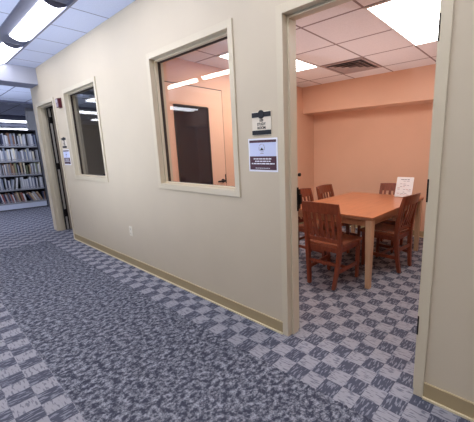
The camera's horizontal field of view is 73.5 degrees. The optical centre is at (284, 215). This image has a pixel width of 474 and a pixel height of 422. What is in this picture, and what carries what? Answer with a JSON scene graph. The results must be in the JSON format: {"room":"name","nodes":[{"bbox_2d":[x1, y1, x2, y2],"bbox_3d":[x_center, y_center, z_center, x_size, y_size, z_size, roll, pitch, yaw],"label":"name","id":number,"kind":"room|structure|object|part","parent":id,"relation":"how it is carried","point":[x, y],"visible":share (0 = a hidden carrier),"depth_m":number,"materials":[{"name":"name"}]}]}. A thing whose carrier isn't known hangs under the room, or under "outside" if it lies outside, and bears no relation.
{"room":"library","nodes":[
{"label":"library","id":0,"kind":"room"},
{"bbox_2d":[0,0,20,26],"bbox_3d":[-1.161,-1.657,1.003,9.820,0.060,1.330,8,15,39],"label":"ceiling","id":1,"kind":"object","parent":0,"point":[6,6],"depth_m":3.05,"materials":[{"name":"tile"}]},
{"bbox_2d":[0,0,77,63],"bbox_3d":[-0.629,-1.793,1.632,9.820,0.066,0.340,8,15,39],"label":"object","id":2,"kind":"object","parent":1,"relation":"attached to","point":[24,7],"depth_m":3.35,"materials":[{"name":"grey metal"}]},
{"bbox_2d":[0,42,22,63],"bbox_3d":[-3.943,-2.255,4.404,1.114,0.054,0.203,8,15,39],"label":"linear light","id":3,"kind":"object","parent":2,"relation":"attached to","point":[7,50],"visible":1,"depth_m":4.18,"materials":[{"name":"white plastic"}]},
{"bbox_2d":[9,0,66,41],"bbox_3d":[-2.711,-2.075,3.400,1.394,0.054,0.203,8,15,39],"label":"linear light","id":4,"kind":"object","parent":2,"relation":"attached to","point":[43,11],"visible":1,"depth_m":3.27,"materials":[{"name":"white plastic"}]},
{"bbox_2d":[0,85,33,127],"bbox_3d":[-10.492,-3.555,11.223,16.950,0.060,10.600,8,15,39],"label":"ceiling","id":5,"kind":"structure","parent":0,"point":[9,93],"depth_m":7.91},
{"bbox_2d":[0,115,25,120],"bbox_3d":[-9.854,-3.369,10.724,0.400,0.130,10.600,8,15,39],"label":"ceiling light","id":6,"kind":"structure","parent":5,"relation":"attached to","point":[2,117],"depth_m":10.94,"materials":[{"name":"paint"}]},
{"bbox_2d":[0,122,26,126],"bbox_3d":[-11.588,-3.588,12.142,0.300,0.200,10.600,8,15,39],"label":"beam","id":7,"kind":"structure","parent":5,"relation":"attached to","point":[10,124],"depth_m":12.67,"materials":[{"name":"paint"}]},
{"bbox_2d":[0,120,26,122],"bbox_3d":[-10.056,-3.810,12.789,0.480,0.085,6.000,8,15,39],"label":"tube light","id":8,"kind":"object","parent":5,"relation":"attached to","point":[16,121],"visible":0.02,"depth_m":12.05,"materials":[{"name":"white glass"}]},
{"bbox_2d":[0,127,27,129],"bbox_3d":[-13.600,-4.327,15.675,0.480,0.085,6.000,8,15,39],"label":"tube light","id":9,"kind":"object","parent":5,"relation":"attached to","point":[0,127],"visible":0.19,"depth_m":15.57,"materials":[{"name":"white glass"}]},
{"bbox_2d":[0,100,32,104],"bbox_3d":[-7.004,-3.002,8.393,0.300,0.030,10.600,8,15,39],"label":"rail","id":10,"kind":"object","parent":5,"relation":"attached to","point":[1,101],"visible":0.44,"depth_m":8.21,"materials":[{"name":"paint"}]},
{"bbox_2d":[0,63,37,87],"bbox_3d":[-5.704,-1.950,3.540,0.430,0.320,4.600,8,15,39],"label":"ceiling beam","id":11,"kind":"structure","parent":0,"point":[10,74],"depth_m":4.99,"materials":[{"name":"paint"}]},
{"bbox_2d":[24,108,48,199],"bbox_3d":[-7.698,-1.854,9.739,0.200,2.790,0.200,8,15,39],"label":"wall","id":12,"kind":"structure","parent":0,"point":[29,112],"depth_m":9.51,"materials":[{"name":"grey paint"}]},
{"bbox_2d":[7,0,134,67],"bbox_3d":[-0.406,-1.855,1.894,9.820,0.060,0.360,8,15,39],"label":"ceiling","id":13,"kind":"structure","parent":0,"point":[83,16],"depth_m":3.56,"materials":[{"name":"tile"}]},
{"bbox_2d":[47,97,96,111],"bbox_3d":[-3.228,-1.216,6.992,0.040,2.460,3.265,8,15,39],"label":"wall","id":14,"kind":"structure","parent":0,"point":[82,104],"depth_m":6.04,"materials":[{"name":"paint"}]},
{"bbox_2d":[0,200,470,421],"bbox_3d":[-6.486,-0.192,8.577,27.200,0.050,10.600,8,15,39],"label":"floor","id":15,"kind":"structure","parent":0,"point":[87,334],"depth_m":2.27,"materials":[{"name":"carpet"}]},
{"bbox_2d":[0,129,47,210],"bbox_3d":[-7.060,-1.183,8.227,0.290,2.055,1.052,8,15,39],"label":"bookcase","id":16,"kind":"object","parent":15,"relation":"on","point":[16,205],"visible":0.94,"depth_m":8.33,"materials":[{"name":"grey metal"}]},
{"bbox_2d":[5,133,10,145],"bbox_3d":[-7.085,-1.934,8.016,0.184,0.312,0.038,8,15,39],"label":"book","id":17,"kind":"object","parent":16,"relation":"on","point":[6,134],"visible":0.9,"depth_m":7.96,"materials":[{"name":"grey paper"}]},
{"bbox_2d":[9,149,13,160],"bbox_3d":[-7.060,-1.552,8.095,0.159,0.290,0.035,8,15,39],"label":"book","id":18,"kind":"object","parent":16,"relation":"on","point":[10,150],"visible":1,"depth_m":8.06,"materials":[{"name":"grey paper"}]},
{"bbox_2d":[15,177,17,188],"bbox_3d":[-7.063,-0.844,8.237,0.184,0.296,0.082,8,15,39],"label":"book","id":19,"kind":"object","parent":16,"relation":"on","point":[16,178],"visible":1,"depth_m":8.19,"materials":[{"name":"grey paper"}]},
{"bbox_3d":[-7.081,-2.177,8.024,0.290,0.025,1.052,8,15,39],"label":"panel","id":20,"kind":"part","parent":16,"relation":"part of","materials":[{"name":"grey metal"}]},
{"bbox_3d":[-7.069,-1.774,8.104,0.274,0.042,1.016,8,15,39],"label":"shelf","id":21,"kind":"part","parent":16,"relation":"part of","materials":[{"name":"grey metal"}]},
{"bbox_3d":[-7.062,-1.402,8.180,0.274,0.042,1.016,8,15,39],"label":"shelf","id":22,"kind":"part","parent":16,"relation":"part of","materials":[{"name":"grey metal"}]},
{"bbox_2d":[18,177,23,188],"bbox_3d":[-7.004,-0.861,8.311,0.189,0.298,0.037,8,15,39],"label":"book","id":23,"kind":"object","parent":16,"relation":"on","point":[19,178],"visible":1,"depth_m":8.27,"materials":[{"name":"grey paper"}]},
{"bbox_3d":[-7.055,-1.054,8.251,0.274,0.042,1.016,8,15,39],"label":"shelf","id":24,"kind":"part","parent":16,"relation":"part of","materials":[{"name":"grey metal"}]},
{"bbox_3d":[-7.047,-0.691,8.325,0.274,0.042,1.016,8,15,39],"label":"shelf","id":25,"kind":"part","parent":16,"relation":"part of","materials":[{"name":"grey metal"}]},
{"bbox_3d":[-7.040,-0.353,8.395,0.274,0.042,1.016,8,15,39],"label":"shelf","id":26,"kind":"part","parent":16,"relation":"part of","materials":[{"name":"grey metal"}]},
{"bbox_3d":[-6.951,-0.265,8.339,0.025,0.148,1.016,8,15,39],"label":"kick panel","id":27,"kind":"part","parent":16,"relation":"part of","materials":[{"name":"grey metal"}]},
{"bbox_2d":[25,135,29,145],"bbox_3d":[-6.836,-1.988,8.315,0.187,0.287,0.028,8,15,39],"label":"book","id":28,"kind":"object","parent":16,"relation":"on","point":[26,136],"visible":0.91,"depth_m":8.27,"materials":[{"name":"grey paper"}]},
{"bbox_3d":[-6.735,-1.258,8.622,0.280,2.030,0.018,8,15,39],"label":"panel","id":29,"kind":"part","parent":16,"relation":"part of","materials":[{"name":"grey metal"}]},
{"bbox_2d":[298,188,342,265],"bbox_3d":[0.405,0.122,4.011,0.564,0.888,0.436,8,15,39],"label":"chair","id":30,"kind":"object","parent":15,"relation":"on","point":[306,192],"visible":0.3,"depth_m":4.01,"materials":[{"name":"brown wood"}]},
{"bbox_3d":[0.144,0.139,4.008,0.104,0.850,0.081,8,15,39],"label":"leg","id":31,"kind":"part","parent":30,"relation":"part of","materials":[{"name":"brown wood"}]},
{"bbox_3d":[0.209,-0.287,4.086,0.076,0.110,0.424,8,15,39],"label":"rail","id":32,"kind":"part","parent":30,"relation":"part of","materials":[{"name":"brown wood"}]},
{"bbox_3d":[0.363,0.082,4.266,0.104,0.850,0.081,8,15,39],"label":"leg","id":33,"kind":"part","parent":30,"relation":"part of","materials":[{"name":"brown wood"}]},
{"bbox_3d":[0.433,0.169,3.998,0.400,0.049,0.400,8,15,39],"label":"seat rail","id":34,"kind":"part","parent":30,"relation":"part of","materials":[{"name":"brown wood"}]},
{"bbox_3d":[0.450,0.133,3.975,0.447,0.031,0.436,8,15,39],"label":"seat","id":35,"kind":"part","parent":30,"relation":"part of","materials":[{"name":"brown wood"}]},
{"bbox_2d":[301,201,361,290],"bbox_3d":[0.496,0.266,3.295,0.436,0.888,0.564,8,15,39],"label":"chair","id":36,"kind":"object","parent":15,"relation":"on","point":[337,242],"visible":1,"depth_m":3.15,"materials":[{"name":"brown wood"}]},
{"bbox_3d":[0.238,0.290,3.257,0.081,0.850,0.104,8,15,39],"label":"leg","id":37,"kind":"part","parent":36,"relation":"part of","materials":[{"name":"brown wood"}]},
{"bbox_3d":[0.333,-0.074,3.034,0.424,0.110,0.076,8,15,39],"label":"rail","id":38,"kind":"part","parent":36,"relation":"part of","materials":[{"name":"brown wood"}]},
{"bbox_3d":[0.389,0.243,3.160,0.356,0.040,0.022,8,15,39],"label":"rail","id":39,"kind":"part","parent":36,"relation":"part of","materials":[{"name":"brown wood"}]},
{"bbox_3d":[0.502,0.430,3.630,0.047,0.417,0.045,8,15,39],"label":"leg","id":40,"kind":"part","parent":36,"relation":"part of","materials":[{"name":"brown wood"}]},
{"bbox_3d":[0.519,0.304,3.330,0.400,0.049,0.400,8,15,39],"label":"seat rail","id":41,"kind":"part","parent":36,"relation":"part of","materials":[{"name":"brown wood"}]},
{"bbox_3d":[0.533,0.261,3.340,0.436,0.031,0.447,8,15,39],"label":"seat","id":42,"kind":"part","parent":36,"relation":"part of","materials":[{"name":"brown wood"}]},
{"bbox_3d":[0.503,0.329,3.042,0.081,0.850,0.104,8,15,39],"label":"leg","id":43,"kind":"part","parent":36,"relation":"part of","materials":[{"name":"brown wood"}]},
{"bbox_3d":[0.790,0.472,3.396,0.047,0.417,0.045,8,15,39],"label":"leg","id":44,"kind":"part","parent":36,"relation":"part of","materials":[{"name":"brown wood"}]},
{"bbox_2d":[316,184,360,253],"bbox_3d":[0.767,0.027,4.438,0.564,0.888,0.436,7,14,36],"label":"chair","id":45,"kind":"object","parent":15,"relation":"on","point":[321,189],"visible":0.24,"depth_m":4.48,"materials":[{"name":"brown wood"}]},
{"bbox_3d":[0.562,-0.379,4.502,0.076,0.110,0.424,7,14,36],"label":"rail","id":46,"kind":"part","parent":45,"relation":"part of","materials":[{"name":"brown wood"}]},
{"bbox_3d":[0.846,0.305,4.204,0.045,0.417,0.047,7,14,36],"label":"leg","id":47,"kind":"part","parent":45,"relation":"part of","materials":[{"name":"brown wood"}]},
{"bbox_3d":[1.066,0.241,4.498,0.045,0.417,0.047,7,14,36],"label":"leg","id":48,"kind":"part","parent":45,"relation":"part of","materials":[{"name":"brown wood"}]},
{"bbox_2d":[298,192,423,288],"bbox_3d":[0.948,0.195,3.969,1.050,0.740,1.605,8,15,39],"label":"table","id":49,"kind":"object","parent":15,"relation":"on","point":[367,210],"visible":0.62,"depth_m":3.47,"materials":[{"name":"brown wood"}]},
{"bbox_3d":[1.062,0.032,4.841,0.066,0.704,0.066,8,15,39],"label":"leg","id":50,"kind":"part","parent":49,"relation":"part of","materials":[{"name":"beige wood"}]},
{"bbox_3d":[0.836,0.392,3.104,0.066,0.704,0.066,8,15,39],"label":"leg","id":51,"kind":"part","parent":49,"relation":"part of","materials":[{"name":"beige wood"}]},
{"bbox_2d":[394,177,413,196],"bbox_3d":[1.594,-0.373,4.174,0.220,0.264,0.125,6,14,33],"label":"sign","id":52,"kind":"object","parent":49,"relation":"on","point":[404,185],"visible":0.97,"depth_m":4.17,"materials":[{"name":"white paper"}]},
{"bbox_3d":[1.798,0.140,4.242,0.066,0.704,0.066,8,15,39],"label":"leg","id":53,"kind":"part","parent":49,"relation":"part of","materials":[{"name":"beige wood"}]},
{"bbox_2d":[360,193,420,273],"bbox_3d":[1.237,0.171,3.686,0.564,0.888,0.436,10,16,43],"label":"chair","id":54,"kind":"object","parent":15,"relation":"on","point":[396,232],"visible":0.98,"depth_m":3.58,"materials":[{"name":"brown wood"}]},
{"bbox_3d":[0.947,0.395,3.755,0.045,0.417,0.047,10,16,43],"label":"leg","id":55,"kind":"part","parent":54,"relation":"part of","materials":[{"name":"brown wood"}]},
{"bbox_3d":[1.204,0.336,4.019,0.045,0.417,0.047,10,16,43],"label":"leg","id":56,"kind":"part","parent":54,"relation":"part of","materials":[{"name":"brown wood"}]},
{"bbox_3d":[1.194,0.168,3.727,0.447,0.031,0.436,10,16,43],"label":"seat","id":57,"kind":"part","parent":54,"relation":"part of","materials":[{"name":"brown wood"}]},
{"bbox_3d":[1.212,0.210,3.719,0.400,0.049,0.400,10,16,43],"label":"seat rail","id":58,"kind":"part","parent":54,"relation":"part of","materials":[{"name":"brown wood"}]},
{"bbox_3d":[1.261,0.233,3.434,0.104,0.850,0.081,10,16,43],"label":"leg","id":59,"kind":"part","parent":54,"relation":"part of","materials":[{"name":"brown wood"}]},
{"bbox_3d":[1.356,0.141,3.563,0.022,0.040,0.356,10,16,43],"label":"rail","id":60,"kind":"part","parent":54,"relation":"part of","materials":[{"name":"brown wood"}]},
{"bbox_3d":[1.406,-0.180,3.443,0.076,0.110,0.424,10,16,43],"label":"rail","id":61,"kind":"part","parent":54,"relation":"part of","materials":[{"name":"brown wood"}]},
{"bbox_3d":[1.498,0.179,3.676,0.104,0.850,0.081,10,16,43],"label":"leg","id":62,"kind":"part","parent":54,"relation":"part of","materials":[{"name":"brown wood"}]},
{"bbox_2d":[379,183,406,252],"bbox_3d":[1.451,0.014,4.431,0.436,0.888,0.564,8,15,39],"label":"chair","id":63,"kind":"object","parent":15,"relation":"on","point":[389,187],"visible":0.32,"depth_m":4.55,"materials":[{"name":"brown wood"}]},
{"bbox_3d":[1.444,-0.027,4.689,0.081,0.850,0.104,8,15,39],"label":"leg","id":64,"kind":"part","parent":63,"relation":"part of","materials":[{"name":"brown wood"}]},
{"bbox_3d":[1.598,-0.407,4.537,0.424,0.110,0.076,8,15,39],"label":"rail","id":65,"kind":"part","parent":63,"relation":"part of","materials":[{"name":"brown wood"}]},
{"bbox_3d":[1.413,0.029,4.388,0.436,0.031,0.447,8,15,39],"label":"seat","id":66,"kind":"part","parent":63,"relation":"part of","materials":[{"name":"brown wood"}]},
{"bbox_3d":[1.453,0.296,4.188,0.047,0.417,0.045,8,15,39],"label":"leg","id":67,"kind":"part","parent":63,"relation":"part of","materials":[{"name":"brown wood"}]},
{"bbox_2d":[163,58,313,219],"bbox_3d":[-0.508,-0.819,4.777,0.060,2.460,3.265,8,15,39],"label":"wall","id":68,"kind":"structure","parent":0,"point":[176,70],"depth_m":4.33,"materials":[{"name":"paint"}]},
{"bbox_2d":[164,81,226,185],"bbox_3d":[-1.096,-0.509,4.008,0.068,2.184,0.942,8,15,39],"label":"door","id":69,"kind":"structure","parent":68,"relation":"in","point":[194,113],"depth_m":3.94,"materials":[{"name":"paint"}]},
{"bbox_2d":[30,0,473,402],"bbox_3d":[-0.441,-0.552,2.492,10.330,2.850,0.060,8,15,39],"label":"wall","id":70,"kind":"structure","parent":0,"point":[229,247],"depth_m":2.61,"materials":[{"name":"beige paint"}]},
{"bbox_2d":[55,98,62,108],"bbox_3d":[-3.350,-1.660,4.634,0.124,0.140,0.053,8,15,39],"label":"fire alarm","id":71,"kind":"object","parent":70,"relation":"attached to","point":[58,101],"visible":1,"depth_m":4.61,"materials":[{"name":"red plastic"}]},
{"bbox_2d":[61,137,66,147],"bbox_3d":[-3.395,-1.117,4.819,0.184,0.170,0.011,8,15,39],"label":"plaque","id":72,"kind":"object","parent":70,"relation":"attached to","point":[64,142],"visible":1,"depth_m":4.80,"materials":[{"name":"beige plastic"}]},
{"bbox_2d":[63,149,70,164],"bbox_3d":[-3.382,-0.900,4.862,0.284,0.236,0.005,8,15,39],"label":"paper notice","id":73,"kind":"object","parent":70,"relation":"attached to","point":[66,153],"visible":1,"depth_m":4.85,"materials":[{"name":"white paper"}]},
{"bbox_3d":[-3.384,-0.939,4.853,0.256,0.096,0.001,8,15,39],"label":"blue panel","id":74,"kind":"part","parent":73,"relation":"part of","materials":[{"name":"paper"}]},
{"bbox_3d":[-3.382,-0.845,4.872,0.260,0.096,0.002,8,15,39],"label":"plum panel","id":75,"kind":"part","parent":73,"relation":"part of","materials":[{"name":"purple paper"}]},
{"bbox_2d":[35,97,104,238],"bbox_3d":[-3.580,-0.850,5.739,0.988,2.259,1.071,8,15,39],"label":"door frame","id":76,"kind":"structure","parent":70,"relation":"in","point":[47,120],"depth_m":5.77,"materials":[{"name":"beige wood"}]},
{"bbox_3d":[-3.876,-0.772,5.390,0.988,2.259,0.142,8,15,39],"label":"frame","id":77,"kind":"part","parent":76,"relation":"part of","materials":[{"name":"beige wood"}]},
{"bbox_2d":[62,76,108,181],"bbox_3d":[-2.695,-1.121,4.313,1.205,1.273,0.142,8,15,39],"label":"window","id":78,"kind":"structure","parent":70,"relation":"in","point":[68,94],"depth_m":4.56,"materials":[{"name":"beige wood"}]},
{"bbox_2d":[129,226,132,235],"bbox_3d":[-1.882,0.194,3.829,0.072,0.120,0.011,8,15,39],"label":"power outlet","id":79,"kind":"object","parent":70,"relation":"attached to","point":[130,227],"visible":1,"depth_m":3.82,"materials":[{"name":"beige plastic"}]},
{"bbox_2d":[74,233,282,334],"bbox_3d":[-1.766,0.609,3.818,4.547,0.098,0.020,8,15,39],"label":"baseboard","id":80,"kind":"structure","parent":70,"relation":"attached to","point":[276,325],"depth_m":3.08,"materials":[{"name":"beige plastic"}]},
{"bbox_2d":[145,18,240,196],"bbox_3d":[-0.790,-0.844,2.763,1.226,1.273,0.142,8,15,39],"label":"window","id":81,"kind":"structure","parent":70,"relation":"in","point":[221,31],"depth_m":2.81,"materials":[{"name":"beige wood"}]},
{"bbox_2d":[252,110,271,135],"bbox_3d":[-0.163,-0.646,2.188,0.184,0.170,0.011,8,15,39],"label":"plaque","id":82,"kind":"object","parent":70,"relation":"attached to","point":[261,120],"visible":1,"depth_m":2.18,"materials":[{"name":"beige plastic"}]},
{"bbox_2d":[248,137,277,171],"bbox_3d":[-0.157,-0.429,2.236,0.284,0.236,0.005,8,15,39],"label":"paper notice","id":83,"kind":"object","parent":70,"relation":"attached to","point":[263,152],"visible":1,"depth_m":2.23,"materials":[{"name":"white paper"}]},
{"bbox_3d":[-0.159,-0.468,2.228,0.256,0.096,0.001,8,15,39],"label":"blue panel","id":84,"kind":"part","parent":83,"relation":"part of","materials":[{"name":"paper"}]},
{"bbox_3d":[-0.157,-0.374,2.246,0.260,0.096,0.002,8,15,39],"label":"plum panel","id":85,"kind":"part","parent":83,"relation":"part of","materials":[{"name":"purple paper"}]},
{"bbox_2d":[275,0,453,397],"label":"door frame","id":86,"kind":"structure","parent":70,"relation":"in","point":[287,13],"depth_m":1.95,"materials":[{"name":"beige wood"}]},
{"bbox_3d":[0.099,-0.165,2.237,0.034,0.272,0.037,8,15,39],"label":"strike plate","id":87,"kind":"part","parent":86,"relation":"part of","materials":[{"name":"black metal"}]},
{"bbox_2d":[422,382,473,421],"bbox_3d":[2.158,1.181,0.624,3.591,0.098,0.020,8,15,39],"label":"baseboard","id":88,"kind":"structure","parent":70,"relation":"attached to","point":[457,405],"depth_m":1.67,"materials":[{"name":"beige plastic"}]},
{"bbox_2d":[75,0,436,98],"bbox_3d":[-0.393,-2.041,4.476,7.380,0.050,3.365,8,15,39],"label":"ceiling","id":89,"kind":"structure","parent":0,"point":[346,31],"depth_m":3.40,"materials":[{"name":"tile"}]},
{"bbox_2d":[216,52,227,59],"bbox_3d":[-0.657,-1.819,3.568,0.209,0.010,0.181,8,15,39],"label":"recessed light","id":90,"kind":"object","parent":89,"relation":"in","point":[225,55],"depth_m":3.58,"materials":[{"name":"white plastic"}]},
{"bbox_2d":[296,58,319,71],"bbox_3d":[0.163,-1.929,4.026,0.387,0.010,0.520,8,15,39],"label":"recessed light","id":91,"kind":"object","parent":89,"relation":"in","point":[301,65],"depth_m":4.05,"materials":[{"name":"white plastic"}]},
{"bbox_2d":[321,57,381,74],"bbox_3d":[0.891,-1.965,4.154,0.590,0.020,0.590,8,15,39],"label":"ceiling vent","id":92,"kind":"object","parent":89,"relation":"in","point":[360,64],"visible":1,"depth_m":4.13,"materials":[{"name":"grey metal"}]},
{"bbox_2d":[363,0,439,45],"bbox_3d":[1.236,-1.682,2.708,0.610,0.010,1.220,8,15,39],"label":"recessed light","id":93,"kind":"object","parent":89,"relation":"in","point":[415,21],"visible":0.76,"depth_m":2.63,"materials":[{"name":"white plastic"}]},
{"bbox_2d":[302,64,435,114],"bbox_3d":[1.851,-1.840,4.495,3.700,0.440,0.345,8,15,39],"label":"soffit","id":94,"kind":"structure","parent":0,"point":[412,86],"depth_m":4.71,"materials":[{"name":"paint"}]},
{"bbox_2d":[314,103,432,230],"bbox_3d":[1.990,-0.891,4.883,3.760,2.460,0.100,8,15,39],"label":"wall","id":95,"kind":"structure","parent":0,"point":[360,150],"depth_m":5.22,"materials":[{"name":"paint"}]},
{"bbox_2d":[316,219,423,237],"bbox_3d":[1.998,0.279,5.056,3.700,0.098,0.020,8,15,39],"label":"baseboard","id":96,"kind":"structure","parent":95,"relation":"attached to","point":[421,234],"depth_m":4.94,"materials":[{"name":"beige plastic"}]}
]}

